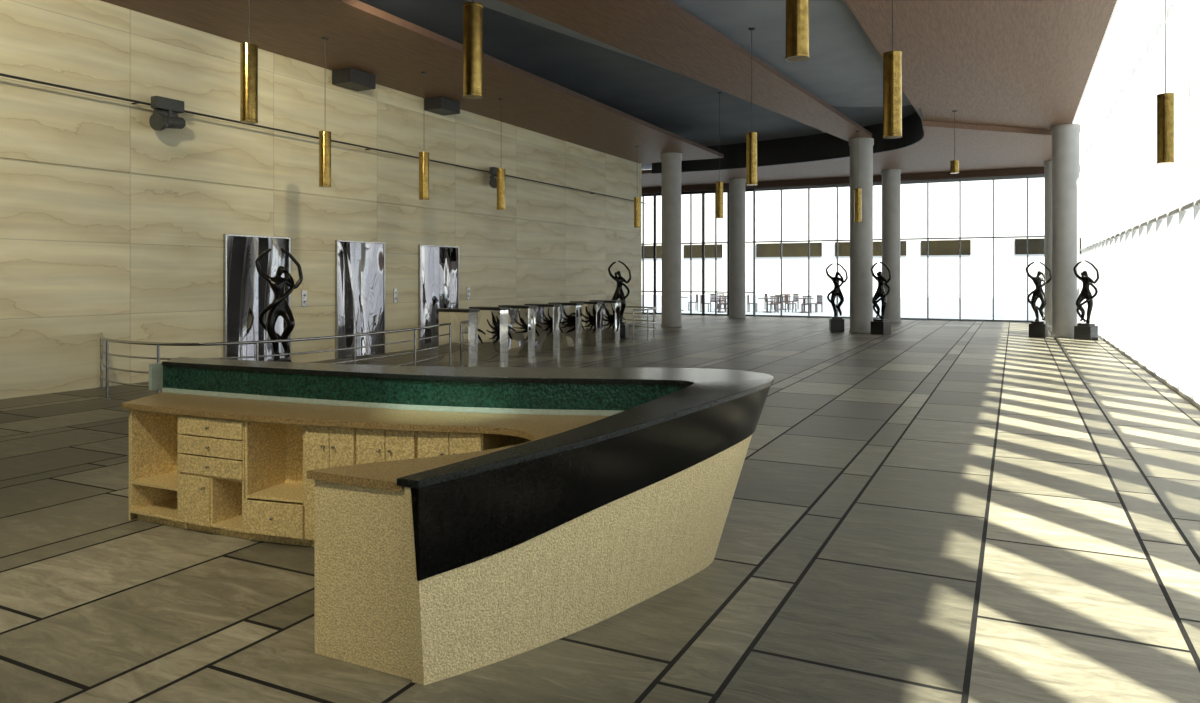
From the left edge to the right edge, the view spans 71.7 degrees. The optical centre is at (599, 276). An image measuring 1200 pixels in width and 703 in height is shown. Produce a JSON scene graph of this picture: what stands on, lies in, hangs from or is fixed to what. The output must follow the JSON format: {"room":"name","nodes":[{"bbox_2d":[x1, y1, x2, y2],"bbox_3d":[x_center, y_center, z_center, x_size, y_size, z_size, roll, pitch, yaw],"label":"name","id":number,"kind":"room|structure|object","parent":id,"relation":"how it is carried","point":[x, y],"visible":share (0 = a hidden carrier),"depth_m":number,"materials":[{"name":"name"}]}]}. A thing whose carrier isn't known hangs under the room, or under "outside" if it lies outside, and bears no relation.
{"room":"lobby","nodes":[
{"label":"lobby","id":0,"kind":"room"},
{"bbox_2d":[0,0,641,399],"bbox_3d":[-6.529,-1.550,13.886,0.400,6.300,35.000,0,0,27],"label":"wall","id":1,"kind":"structure","parent":0,"point":[113,224],"depth_m":13.67,"materials":[{"name":"stone"}]},
{"bbox_2d":[223,234,289,360],"bbox_3d":[-5.968,0.440,14.494,0.060,2.320,1.390,0,0,27],"label":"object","id":2,"kind":"structure","parent":1,"relation":"in","point":[246,293],"depth_m":14.32,"materials":[{"name":"metal"}]},
{"bbox_2d":[301,290,306,306],"bbox_3d":[-5.506,0.400,15.454,0.028,0.300,0.120,0,0,27],"label":"panel","id":3,"kind":"object","parent":1,"relation":"attached to","point":[303,292],"visible":1,"depth_m":15.43,"materials":[{"name":"metal"}]},
{"bbox_2d":[0,73,645,203],"bbox_3d":[-6.253,-2.600,13.748,0.218,0.036,34.800,0,0,27],"label":"rail","id":4,"kind":"object","parent":1,"relation":"attached to","point":[1,74],"visible":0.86,"depth_m":14.26,"materials":[{"name":"metal"}]},
{"bbox_2d":[149,96,185,130],"bbox_3d":[-6.598,-2.457,12.665,0.284,0.526,0.546,0,0,10],"label":"spotlight","id":5,"kind":"object","parent":4,"relation":"attached to","point":[165,111],"visible":1,"depth_m":12.56,"materials":[{"name":"grey paint"}]},
{"bbox_2d":[489,167,496,187],"bbox_3d":[-2.574,-2.457,20.714,0.284,0.526,0.546,0,0,10],"label":"spotlight","id":6,"kind":"object","parent":4,"relation":"attached to","point":[492,170],"visible":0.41,"depth_m":20.50,"materials":[{"name":"grey paint"}]},
{"bbox_2d":[335,240,384,358],"bbox_3d":[-4.830,0.440,16.770,0.060,2.320,1.380,0,0,27],"label":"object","id":7,"kind":"structure","parent":1,"relation":"in","point":[359,265],"depth_m":16.72,"materials":[{"name":"metal"}]},
{"bbox_2d":[393,289,397,302],"bbox_3d":[-4.366,0.400,17.735,0.028,0.300,0.120,0,0,27],"label":"panel","id":8,"kind":"object","parent":1,"relation":"attached to","point":[395,291],"visible":1,"depth_m":17.72,"materials":[{"name":"metal"}]},
{"bbox_2d":[418,245,458,348],"bbox_3d":[-3.689,0.440,19.051,0.060,2.320,1.440,0,0,27],"label":"door","id":9,"kind":"structure","parent":1,"relation":"in","point":[438,266],"depth_m":18.89,"materials":[{"name":"metal"}]},
{"bbox_2d":[101,0,723,162],"bbox_3d":[-5.000,-4.060,13.009,3.080,0.120,34.800,0,0,27],"label":"ceiling panel","id":10,"kind":"object","parent":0,"point":[363,37],"visible":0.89,"depth_m":15.34,"materials":[{"name":"brown paint"}]},
{"bbox_2d":[240,0,257,123],"bbox_3d":[-4.195,-3.275,9.924,0.200,2.850,0.200,0,0,27],"label":"pendant lamp","id":11,"kind":"object","parent":10,"relation":"hanging from","point":[248,51],"visible":1,"depth_m":9.85,"materials":[{"name":"gold metal"}]},
{"bbox_2d":[319,37,330,186],"bbox_3d":[-4.602,-2.755,13.895,0.200,2.490,0.200,0,0,27],"label":"pendant lamp","id":12,"kind":"object","parent":10,"relation":"hanging from","point":[324,136],"visible":1,"depth_m":13.81,"materials":[{"name":"gold metal"}]},
{"bbox_2d":[332,68,375,90],"bbox_3d":[-4.821,-3.865,16.274,0.480,0.270,0.700,0,0,27],"label":"ceiling speaker","id":13,"kind":"object","parent":10,"relation":"attached to","point":[349,78],"visible":1,"depth_m":16.06,"materials":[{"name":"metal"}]},
{"bbox_2d":[419,72,428,199],"bbox_3d":[-3.439,-2.755,16.220,0.200,2.490,0.200,0,0,27],"label":"pendant lamp","id":14,"kind":"object","parent":10,"relation":"hanging from","point":[423,156],"visible":1,"depth_m":16.14,"materials":[{"name":"gold metal"}]},
{"bbox_2d":[424,96,459,115],"bbox_3d":[-3.569,-3.865,18.779,0.480,0.270,0.700,0,0,27],"label":"ceiling speaker","id":15,"kind":"object","parent":10,"relation":"attached to","point":[440,105],"visible":1,"depth_m":18.55,"materials":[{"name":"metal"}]},
{"bbox_2d":[497,98,505,209],"bbox_3d":[-2.223,-2.755,18.653,0.200,2.490,0.200,0,0,27],"label":"pendant lamp","id":16,"kind":"object","parent":10,"relation":"hanging from","point":[500,171],"visible":1,"depth_m":18.57,"materials":[{"name":"gold metal"}]},
{"bbox_2d":[634,146,639,227],"bbox_3d":[1.136,-2.755,25.370,0.200,2.490,0.200,0,0,27],"label":"pendant lamp","id":17,"kind":"object","parent":10,"relation":"hanging from","point":[636,199],"visible":1,"depth_m":25.29,"materials":[{"name":"gold metal"}]},
{"bbox_2d":[0,314,1199,702],"bbox_3d":[-1.163,1.700,14.669,19.200,0.200,41.200,0,0,27],"label":"floor","id":18,"kind":"structure","parent":0,"point":[923,511],"depth_m":4.59,"materials":[{"name":"tile"}]},
{"bbox_2d":[130,409,186,528],"bbox_3d":[-2.788,1.228,5.478,0.464,0.744,0.340,0,0,25],"label":"storage cabinet","id":19,"kind":"object","parent":18,"relation":"on","point":[154,452],"visible":0.5,"depth_m":5.50,"materials":[{"name":"beige wood"}]},
{"bbox_2d":[178,414,284,539],"bbox_3d":[-2.333,1.228,5.250,0.545,0.744,0.379,0,0,24],"label":"storage cabinet","id":20,"kind":"object","parent":18,"relation":"on","point":[211,458],"visible":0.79,"depth_m":5.14,"materials":[{"name":"wood"}]},
{"bbox_2d":[98,323,450,399],"bbox_3d":[-4.216,1.200,12.089,5.360,0.800,2.898,0,0,-30],"label":"railing","id":21,"kind":"object","parent":18,"relation":"on","point":[102,338],"visible":0.72,"depth_m":10.84,"materials":[{"name":"metal"}]},
{"bbox_2d":[244,421,311,546],"bbox_3d":[-1.890,1.228,5.080,0.430,0.744,0.379,0,0,17],"label":"storage cabinet","id":22,"kind":"object","parent":18,"relation":"on","point":[266,521],"visible":0.57,"depth_m":5.00,"materials":[{"name":"wood"}]},
{"bbox_2d":[255,248,302,361],"bbox_3d":[-4.605,0.589,11.919,0.642,2.022,0.400,0,0,-25],"label":"sculpture","id":23,"kind":"object","parent":18,"relation":"on","point":[279,306],"visible":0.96,"depth_m":11.85,"materials":[{"name":"black metal"}]},
{"bbox_2d":[305,425,355,546],"bbox_3d":[-1.518,1.228,4.963,0.338,0.744,0.379,0,0,17],"label":"storage cabinet","id":24,"kind":"object","parent":18,"relation":"on","point":[325,446],"visible":0.33,"depth_m":4.82,"materials":[{"name":"wood"}]},
{"bbox_2d":[356,428,416,464],"bbox_3d":[-1.171,1.228,4.859,0.380,0.744,0.379,0,0,16],"label":"storage cabinet","id":25,"kind":"object","parent":18,"relation":"on","point":[372,445],"visible":0.21,"depth_m":4.70,"materials":[{"name":"wood"}]},
{"bbox_2d":[129,357,773,684],"bbox_3d":[-1.339,1.100,5.018,4.357,1.001,2.604,0,0,27],"label":"desk","id":26,"kind":"object","parent":18,"relation":"on","point":[487,559],"visible":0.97,"depth_m":3.74,"materials":[{"name":"beige laminate"}]},
{"bbox_2d":[122,392,608,491],"bbox_3d":[-1.554,0.838,4.757,3.816,0.035,1.940,0,0,27],"label":"countertop","id":27,"kind":"structure","parent":26,"relation":"attached to","point":[384,475],"depth_m":4.75,"materials":[{"name":"beige wood"}]},
{"bbox_2d":[163,366,687,410],"bbox_3d":[-1.412,0.710,5.030,3.865,0.161,1.392,0,0,27],"label":"backsplash","id":28,"kind":"structure","parent":26,"relation":"on","point":[558,396],"depth_m":5.10,"materials":[{"name":"green stone"}]},
{"bbox_2d":[162,357,773,488],"bbox_3d":[-1.331,0.715,5.015,4.344,0.230,2.604,0,0,27],"label":"countertop","id":29,"kind":"structure","parent":26,"relation":"on","point":[707,388],"depth_m":4.86,"materials":[{"name":"black stone"}]},
{"bbox_2d":[417,431,502,457],"bbox_3d":[-0.804,1.228,4.768,0.387,0.744,0.379,0,0,12],"label":"storage cabinet","id":30,"kind":"object","parent":18,"relation":"on","point":[429,444],"visible":0.28,"depth_m":4.61,"materials":[{"name":"wood"}]},
{"bbox_2d":[436,308,485,366],"bbox_3d":[-2.512,1.085,14.991,0.746,1.030,0.510,0,0,27],"label":"turnstile","id":31,"kind":"object","parent":18,"relation":"on","point":[465,336],"visible":1,"depth_m":14.77,"materials":[{"name":"silver metal"}]},
{"bbox_2d":[469,306,514,361],"bbox_3d":[-2.065,1.085,15.885,0.746,1.030,0.510,0,0,27],"label":"turnstile","id":32,"kind":"object","parent":18,"relation":"on","point":[493,321],"visible":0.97,"depth_m":15.64,"materials":[{"name":"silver metal"}]},
{"bbox_2d":[498,305,541,357],"bbox_3d":[-1.617,1.085,16.780,0.746,1.030,0.510,0,0,27],"label":"turnstile","id":33,"kind":"object","parent":18,"relation":"on","point":[521,318],"visible":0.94,"depth_m":16.54,"materials":[{"name":"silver metal"}]},
{"bbox_2d":[524,303,565,353],"bbox_3d":[-1.170,1.085,17.674,0.746,1.030,0.510,0,0,27],"label":"turnstile","id":34,"kind":"object","parent":18,"relation":"on","point":[547,316],"visible":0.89,"depth_m":17.43,"materials":[{"name":"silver metal"}]},
{"bbox_2d":[548,302,586,349],"bbox_3d":[-0.723,1.085,18.569,0.746,1.030,0.510,0,0,27],"label":"turnstile","id":35,"kind":"object","parent":18,"relation":"on","point":[570,312],"visible":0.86,"depth_m":18.33,"materials":[{"name":"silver metal"}]},
{"bbox_2d":[570,301,606,345],"bbox_3d":[-0.276,1.085,19.463,0.746,1.030,0.510,0,0,27],"label":"turnstile","id":36,"kind":"object","parent":18,"relation":"on","point":[591,310],"visible":0.8,"depth_m":19.21,"materials":[{"name":"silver metal"}]},
{"bbox_2d":[589,300,624,342],"bbox_3d":[0.172,1.085,20.358,0.746,1.030,0.510,0,0,27],"label":"turnstile","id":37,"kind":"object","parent":18,"relation":"on","point":[610,309],"visible":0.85,"depth_m":20.10,"materials":[{"name":"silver metal"}]},
{"bbox_2d":[608,261,630,338],"bbox_3d":[0.516,0.585,21.824,0.642,2.030,0.400,0,0,15],"label":"sculpture","id":38,"kind":"object","parent":18,"relation":"on","point":[619,293],"visible":0.77,"depth_m":21.74,"materials":[{"name":"black metal"}]},
{"bbox_2d":[620,306,656,341],"bbox_3d":[0.430,1.200,22.679,1.333,0.800,4.240,0,0,-27],"label":"railing","id":39,"kind":"object","parent":18,"relation":"on","point":[650,308],"visible":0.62,"depth_m":21.35,"materials":[{"name":"metal"}]},
{"bbox_2d":[642,194,653,313],"bbox_3d":[1.878,-1.000,36.068,1.100,5.200,0.120,0,0,27],"label":"window","id":40,"kind":"structure","parent":18,"relation":"on","point":[643,195],"depth_m":36.03,"materials":[{"name":"glass"}]},
{"bbox_2d":[654,193,661,313],"bbox_3d":[2.862,-1.000,35.576,1.100,5.200,0.120,0,0,27],"label":"window","id":41,"kind":"structure","parent":18,"relation":"on","point":[655,194],"depth_m":35.76,"materials":[{"name":"glass"}]},
{"bbox_2d":[661,152,681,326],"bbox_3d":[2.325,-1.200,27.012,0.700,5.600,0.700,0,0,27],"label":"column","id":42,"kind":"structure","parent":18,"relation":"on","point":[671,162],"depth_m":26.73,"materials":[{"name":"grey paint"}]},
{"bbox_2d":[681,191,702,314],"bbox_3d":[3.846,-1.000,35.084,1.100,5.200,0.120,0,0,27],"label":"window","id":43,"kind":"structure","parent":18,"relation":"on","point":[695,192],"depth_m":35.04,"materials":[{"name":"glass"}]},
{"bbox_2d":[703,190,727,315],"bbox_3d":[4.830,-1.000,34.592,1.100,5.200,0.120,0,0,27],"label":"window","id":44,"kind":"structure","parent":18,"relation":"on","point":[724,191],"depth_m":34.60,"materials":[{"name":"glass"}]},
{"bbox_2d":[728,178,745,317],"bbox_3d":[5.411,-1.125,32.736,0.700,5.450,0.700,0,0,27],"label":"column","id":45,"kind":"structure","parent":18,"relation":"on","point":[736,185],"depth_m":32.46,"materials":[{"name":"grey paint"}]},
{"bbox_2d":[728,189,753,315],"bbox_3d":[5.814,-1.000,34.100,1.100,5.200,0.120,0,0,27],"label":"window","id":46,"kind":"structure","parent":18,"relation":"on","point":[746,190],"depth_m":33.92,"materials":[{"name":"metal"}]},
{"bbox_2d":[754,187,780,316],"bbox_3d":[6.798,-1.000,33.608,1.100,5.200,0.120,0,0,27],"label":"window","id":47,"kind":"structure","parent":18,"relation":"on","point":[777,188],"depth_m":33.75,"materials":[{"name":"grey metal"}]},
{"bbox_2d":[781,186,808,316],"bbox_3d":[7.782,-1.000,33.116,1.100,5.200,0.120,0,0,27],"label":"window","id":48,"kind":"structure","parent":18,"relation":"on","point":[798,187],"depth_m":33.07,"materials":[{"name":"grey metal"}]},
{"bbox_2d":[809,185,836,317],"bbox_3d":[8.765,-1.000,32.624,1.100,5.200,0.120,0,0,27],"label":"window","id":49,"kind":"structure","parent":18,"relation":"on","point":[818,186],"depth_m":32.63,"materials":[{"name":"grey metal"}]},
{"bbox_2d":[825,263,847,330],"bbox_3d":[7.032,0.589,24.659,0.642,2.022,0.400,0,0,9],"label":"sculpture","id":50,"kind":"object","parent":18,"relation":"on","point":[836,323],"visible":1,"depth_m":24.57,"materials":[{"name":"black metal"}]},
{"bbox_2d":[837,184,849,317],"bbox_3d":[9.749,-1.000,32.132,1.100,5.200,0.120,0,0,27],"label":"window","id":51,"kind":"structure","parent":18,"relation":"on","point":[839,185],"depth_m":32.31,"materials":[{"name":"grey metal"}]},
{"bbox_2d":[849,138,873,332],"bbox_3d":[7.603,-1.200,24.149,0.700,5.600,0.700,0,0,27],"label":"column","id":52,"kind":"structure","parent":18,"relation":"on","point":[861,149],"depth_m":23.87,"materials":[{"name":"grey paint"}]},
{"bbox_2d":[871,262,890,334],"bbox_3d":[7.863,0.585,23.236,0.400,2.030,0.642,0,0,-41],"label":"sculpture","id":53,"kind":"object","parent":18,"relation":"on","point":[881,326],"visible":1,"depth_m":23.15,"materials":[{"name":"black metal"}]},
{"bbox_2d":[881,169,900,321],"bbox_3d":[10.509,-1.125,29.963,0.700,5.450,0.700,0,0,27],"label":"column","id":54,"kind":"structure","parent":18,"relation":"on","point":[891,178],"depth_m":29.68,"materials":[{"name":"grey paint"}]},
{"bbox_2d":[901,180,927,319],"bbox_3d":[11.717,-1.000,31.148,1.100,5.200,0.120,0,0,27],"label":"window","id":55,"kind":"structure","parent":18,"relation":"on","point":[921,181],"depth_m":30.93,"materials":[{"name":"grey metal"}]},
{"bbox_2d":[928,179,959,320],"bbox_3d":[12.701,-1.000,30.657,1.100,5.200,0.120,0,0,27],"label":"window","id":56,"kind":"structure","parent":18,"relation":"on","point":[942,180],"depth_m":30.60,"materials":[{"name":"grey metal"}]},
{"bbox_2d":[960,177,992,320],"bbox_3d":[13.685,-1.000,30.165,1.100,5.200,0.120,0,0,27],"label":"window","id":57,"kind":"structure","parent":18,"relation":"on","point":[983,178],"depth_m":30.28,"materials":[{"name":"grey metal"}]},
{"bbox_2d":[993,175,1027,321],"bbox_3d":[14.669,-1.000,29.673,1.100,5.200,0.120,0,0,27],"label":"window","id":58,"kind":"structure","parent":18,"relation":"on","point":[1024,176],"depth_m":29.62,"materials":[{"name":"grey metal"}]},
{"bbox_2d":[1028,175,1043,321],"bbox_3d":[15.652,-1.000,29.181,1.100,5.200,0.120,0,0,27],"label":"window","id":59,"kind":"structure","parent":18,"relation":"on","point":[1029,176],"depth_m":29.29,"materials":[{"name":"grey metal"}]},
{"bbox_2d":[1025,261,1051,337],"bbox_3d":[11.682,0.589,22.109,0.642,2.022,0.400,0,0,38],"label":"sculpture","id":60,"kind":"object","parent":18,"relation":"on","point":[1037,328],"visible":1,"depth_m":22.02,"materials":[{"name":"black metal"}]},
{"bbox_2d":[1043,160,1051,324],"bbox_3d":[15.161,-1.125,27.638,0.700,5.450,0.700,0,0,27],"label":"column","id":61,"kind":"structure","parent":18,"relation":"on","point":[1047,164],"depth_m":27.51,"materials":[{"name":"grey paint"}]},
{"bbox_2d":[1051,124,1080,337],"bbox_3d":[12.343,-1.200,22.003,0.700,5.600,0.700,0,0,27],"label":"column","id":62,"kind":"structure","parent":18,"relation":"on","point":[1065,137],"depth_m":21.73,"materials":[{"name":"grey paint"}]},
{"bbox_2d":[1080,158,1083,322],"bbox_3d":[16.612,-1.550,28.237,0.460,6.300,1.030,0,0,27],"label":"window","id":63,"kind":"structure","parent":18,"relation":"on","point":[1082,250],"depth_m":27.86,"materials":[{"name":"clear glass"}]},
{"bbox_2d":[1083,153,1085,322],"bbox_3d":[16.151,-1.550,27.316,0.460,6.300,1.030,0,0,27],"label":"window","id":64,"kind":"structure","parent":18,"relation":"on","point":[1084,249],"depth_m":26.95,"materials":[{"name":"clear glass"}]},
{"bbox_2d":[1073,260,1098,340],"bbox_3d":[12.384,0.585,21.143,0.400,2.030,0.642,0,0,-35],"label":"sculpture","id":65,"kind":"object","parent":18,"relation":"on","point":[1088,331],"visible":1,"depth_m":21.06,"materials":[{"name":"black metal"}]},
{"bbox_2d":[1085,149,1088,318],"bbox_3d":[15.691,-1.550,26.395,0.460,6.300,1.030,0,0,27],"label":"window","id":66,"kind":"structure","parent":18,"relation":"on","point":[1087,150],"depth_m":26.02,"materials":[{"name":"clear glass"}]},
{"bbox_2d":[1087,144,1091,322],"bbox_3d":[15.230,-1.550,25.473,0.460,6.300,1.030,0,0,27],"label":"window","id":67,"kind":"structure","parent":18,"relation":"on","point":[1090,145],"depth_m":25.10,"materials":[{"name":"clear glass"}]},
{"bbox_2d":[1090,139,1094,322],"bbox_3d":[14.769,-1.550,24.552,0.460,6.300,1.030,0,0,27],"label":"window","id":68,"kind":"structure","parent":18,"relation":"on","point":[1093,140],"depth_m":24.17,"materials":[{"name":"clear glass"}]},
{"bbox_2d":[1093,134,1097,325],"bbox_3d":[14.309,-1.550,23.631,0.460,6.300,1.030,0,0,27],"label":"window","id":69,"kind":"structure","parent":18,"relation":"on","point":[1096,135],"depth_m":23.25,"materials":[{"name":"white paint"}]},
{"bbox_2d":[1096,128,1100,333],"bbox_3d":[13.848,-1.550,22.709,0.460,6.300,1.030,0,0,27],"label":"window","id":70,"kind":"structure","parent":18,"relation":"on","point":[1099,129],"depth_m":22.34,"materials":[{"name":"white paint"}]},
{"bbox_2d":[1098,121,1104,338],"bbox_3d":[13.387,-1.550,21.788,0.460,6.300,1.030,0,0,27],"label":"window","id":71,"kind":"structure","parent":18,"relation":"on","point":[1101,242],"depth_m":21.42,"materials":[{"name":"clear glass"}]},
{"bbox_2d":[1102,114,1109,340],"bbox_3d":[12.927,-1.550,20.867,0.460,6.300,1.030,0,0,27],"label":"window","id":72,"kind":"structure","parent":18,"relation":"on","point":[1107,117],"depth_m":20.49,"materials":[{"name":"white paint"}]},
{"bbox_2d":[1105,107,1113,344],"bbox_3d":[12.466,-1.550,19.946,0.460,6.300,1.030,0,0,27],"label":"window","id":73,"kind":"structure","parent":18,"relation":"on","point":[1111,339],"depth_m":19.57,"materials":[{"name":"glass"}]},
{"bbox_2d":[1110,98,1118,346],"bbox_3d":[12.005,-1.550,19.024,0.460,6.300,1.030,0,0,27],"label":"window","id":74,"kind":"structure","parent":18,"relation":"on","point":[1116,101],"depth_m":18.65,"materials":[{"name":"glass"}]},
{"bbox_2d":[1114,78,1131,351],"bbox_3d":[11.545,-1.550,18.103,0.460,6.300,1.030,0,0,27],"label":"window","id":75,"kind":"structure","parent":18,"relation":"on","point":[1121,91],"depth_m":17.72,"materials":[{"name":"glass"}]},
{"bbox_2d":[1120,66,1138,355],"bbox_3d":[11.084,-1.550,17.182,0.460,6.300,1.030,0,0,27],"label":"window","id":76,"kind":"structure","parent":18,"relation":"on","point":[1127,349],"depth_m":16.80,"materials":[{"name":"glass"}]},
{"bbox_2d":[1125,54,1145,360],"bbox_3d":[10.624,-1.550,16.261,0.460,6.300,1.030,0,0,27],"label":"window","id":77,"kind":"structure","parent":18,"relation":"on","point":[1134,353],"depth_m":15.88,"materials":[{"name":"glass"}]},
{"bbox_2d":[1132,39,1154,365],"bbox_3d":[10.163,-1.550,15.339,0.460,6.300,1.030,0,0,27],"label":"window","id":78,"kind":"structure","parent":18,"relation":"on","point":[1141,358],"depth_m":14.96,"materials":[{"name":"white paint"}]},
{"bbox_2d":[1139,22,1164,371],"bbox_3d":[9.702,-1.550,14.418,0.460,6.300,1.030,0,0,27],"label":"window","id":79,"kind":"structure","parent":18,"relation":"on","point":[1150,43],"depth_m":14.03,"materials":[{"name":"glass"}]},
{"bbox_2d":[1147,3,1175,378],"bbox_3d":[9.242,-1.550,13.497,0.460,6.300,1.030,0,0,27],"label":"window","id":80,"kind":"structure","parent":18,"relation":"on","point":[1159,369],"depth_m":13.11,"materials":[{"name":"clear glass"}]},
{"bbox_2d":[1156,0,1188,386],"bbox_3d":[8.781,-1.550,12.576,0.460,6.300,1.030,0,0,27],"label":"window","id":81,"kind":"structure","parent":18,"relation":"on","point":[1170,377],"depth_m":12.18,"materials":[{"name":"white paint"}]},
{"bbox_2d":[1167,0,1198,393],"bbox_3d":[8.320,-1.550,11.654,0.460,6.300,1.030,0,0,27],"label":"window","id":82,"kind":"structure","parent":18,"relation":"on","point":[1183,4],"depth_m":11.28,"materials":[{"name":"glass"}]},
{"bbox_2d":[1179,0,1199,404],"bbox_3d":[7.860,-1.550,10.733,0.460,6.300,1.030,0,0,27],"label":"window","id":83,"kind":"structure","parent":18,"relation":"on","point":[1187,395],"depth_m":10.37,"materials":[{"name":"glass"}]},
{"bbox_2d":[358,0,915,169],"bbox_3d":[-1.547,-4.800,14.973,18.840,0.200,41.400,0,0,27],"label":"ceiling","id":84,"kind":"structure","parent":0,"point":[679,104],"depth_m":19.95,"materials":[{"name":"grey paint"}]},
{"bbox_2d":[463,0,482,98],"bbox_3d":[-1.270,-3.250,8.305,0.200,2.900,0.200,0,0,27],"label":"pendant lamp","id":85,"kind":"object","parent":84,"relation":"hanging from","point":[472,11],"visible":1,"depth_m":8.22,"materials":[{"name":"gold metal"}]},
{"bbox_2d":[716,92,723,217],"bbox_3d":[3.050,-3.100,21.171,0.200,3.200,0.200,0,0,27],"label":"pendant lamp","id":86,"kind":"object","parent":84,"relation":"hanging from","point":[719,185],"visible":1,"depth_m":21.10,"materials":[{"name":"gold metal"}]},
{"bbox_2d":[652,108,923,173],"bbox_3d":[6.346,-4.255,25.976,3.658,0.870,12.512,0,0,-27],"label":"trim","id":87,"kind":"structure","parent":84,"relation":"attached to","point":[823,146],"depth_m":27.67,"materials":[{"name":"paint"}]},
{"bbox_2d":[466,0,911,106],"bbox_3d":[2.817,-4.440,16.815,6.000,0.080,12.600,0,0,27],"label":"ceiling","id":88,"kind":"structure","parent":87,"relation":"attached to","point":[844,68],"depth_m":15.44,"materials":[{"name":"grey paint"}]},
{"bbox_2d":[746,28,756,185],"bbox_3d":[2.688,-3.015,14.700,0.200,2.770,0.200,0,0,27],"label":"pendant lamp","id":89,"kind":"object","parent":88,"relation":"hanging from","point":[751,137],"visible":1,"depth_m":14.62,"materials":[{"name":"gold metal"}]},
{"bbox_2d":[499,0,871,141],"bbox_3d":[-0.709,-4.050,10.073,3.461,0.100,34.282,0,0,35],"label":"ceiling panel","id":90,"kind":"object","parent":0,"point":[663,33],"visible":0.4,"depth_m":14.53,"materials":[{"name":"brown paint"}]},
{"bbox_2d":[854,131,861,221],"bbox_3d":[7.066,-2.750,22.741,0.200,2.500,0.200,0,0,27],"label":"pendant lamp","id":91,"kind":"object","parent":90,"relation":"hanging from","point":[857,191],"visible":1,"depth_m":22.66,"materials":[{"name":"gold metal"}]},
{"bbox_2d":[642,120,1051,187],"bbox_3d":[5.380,-3.920,28.615,18.630,0.140,10.800,0,0,27],"label":"ceiling","id":92,"kind":"structure","parent":0,"point":[977,147],"depth_m":26.97,"materials":[{"name":"brown paint"}]},
{"bbox_2d":[642,167,1043,193],"bbox_3d":[7.994,-3.730,32.982,19.200,0.260,0.450,0,0,27],"label":"trim","id":93,"kind":"structure","parent":92,"relation":"attached to","point":[1031,170],"depth_m":31.50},
{"bbox_2d":[845,0,1116,129],"bbox_3d":[3.748,-4.050,8.636,3.680,0.100,34.800,0,0,27],"label":"ceiling panel","id":94,"kind":"object","parent":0,"point":[1006,63],"visible":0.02,"depth_m":14.72,"materials":[{"name":"brown paint"}]},
{"bbox_2d":[785,0,809,61],"bbox_3d":[1.664,-2.920,6.994,0.200,2.160,0.200,0,0,27],"label":"pendant lamp","id":95,"kind":"object","parent":94,"relation":"hanging from","point":[797,11],"visible":1,"depth_m":6.91,"materials":[{"name":"gold metal"}]},
{"bbox_2d":[883,0,901,138],"bbox_3d":[3.202,-2.765,9.087,0.200,2.470,0.200,0,0,27],"label":"pendant lamp","id":96,"kind":"object","parent":94,"relation":"hanging from","point":[892,60],"visible":1,"depth_m":9.01,"materials":[{"name":"gold metal"}]},
{"bbox_2d":[950,110,958,173],"bbox_3d":[8.542,-3.250,19.990,0.200,1.500,0.200,0,0,27],"label":"pendant lamp","id":97,"kind":"object","parent":94,"relation":"hanging from","point":[954,164],"visible":1,"depth_m":19.93,"materials":[{"name":"gold metal"}]},
{"bbox_2d":[1157,0,1174,163],"bbox_3d":[7.558,-2.765,11.091,0.200,2.490,0.200,0,0,27],"label":"pendant lamp","id":98,"kind":"object","parent":94,"relation":"hanging from","point":[1165,101],"visible":1,"depth_m":11.02,"materials":[{"name":"gold metal"}]},
{"bbox_3d":[-7.938,-1.650,-5.143,15.000,6.500,0.300,0,0,27],"label":"wall","id":99,"kind":"structure","parent":0,"visible":0},
{"bbox_2d":[1072,0,1176,161],"bbox_3d":[7.227,-4.455,10.585,0.740,0.890,41.400,0,0,27],"label":"window","id":100,"kind":"structure","parent":99,"relation":"attached to","point":[1132,23],"depth_m":15.09,"materials":[{"name":"white glass"}]},
{"label":"outside","id":101,"kind":"structure","parent":0,"visible":0},
{"bbox_2d":[644,295,1198,396],"bbox_3d":[0.000,1.955,44.721,200.000,0.290,200.000,0,0,27],"label":"ground","id":102,"kind":"structure","parent":101,"point":[911,307],"depth_m":49.25,"materials":[{"name":"white"}]},
{"bbox_2d":[718,295,726,312],"bbox_3d":[6.227,1.370,41.998,0.440,0.880,0.455,0,0,-4],"label":"patio chair","id":103,"kind":"object","parent":102,"relation":"on","point":[722,296],"visible":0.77,"depth_m":41.78,"materials":[{"name":"metal"}]},
{"bbox_2d":[767,295,778,312],"bbox_3d":[8.730,1.370,41.920,0.440,0.880,0.455,0,0,-11],"label":"patio chair","id":104,"kind":"object","parent":102,"relation":"on","point":[774,296],"visible":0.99,"depth_m":41.72,"materials":[{"name":"metal"}]},
{"bbox_2d":[785,295,795,311],"bbox_3d":[9.812,1.370,42.758,0.455,0.880,0.440,0,0,37],"label":"patio chair","id":105,"kind":"object","parent":102,"relation":"on","point":[786,296],"visible":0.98,"depth_m":42.79,"materials":[{"name":"metal"}]},
{"bbox_2d":[787,293,798,308],"bbox_3d":[10.860,1.370,46.696,0.455,0.880,0.440,0,0,-29],"label":"patio chair","id":106,"kind":"object","parent":102,"relation":"on","point":[794,294],"visible":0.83,"depth_m":46.77,"materials":[{"name":"metal"}]},
{"bbox_2d":[801,296,811,312],"bbox_3d":[10.337,1.370,41.553,0.440,0.880,0.455,0,0,6],"label":"patio chair","id":107,"kind":"object","parent":102,"relation":"on","point":[803,303],"visible":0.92,"depth_m":41.34,"materials":[{"name":"metal"}]},
{"bbox_2d":[810,295,822,311],"bbox_3d":[11.112,1.370,42.615,0.455,0.880,0.440,0,0,-24],"label":"patio chair","id":108,"kind":"object","parent":102,"relation":"on","point":[819,297],"visible":0.86,"depth_m":42.61,"materials":[{"name":"wicker"}]},
{"bbox_2d":[641,162,1081,298],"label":"window","id":109,"kind":"structure","parent":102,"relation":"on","point":[1010,195],"depth_m":73.77,"materials":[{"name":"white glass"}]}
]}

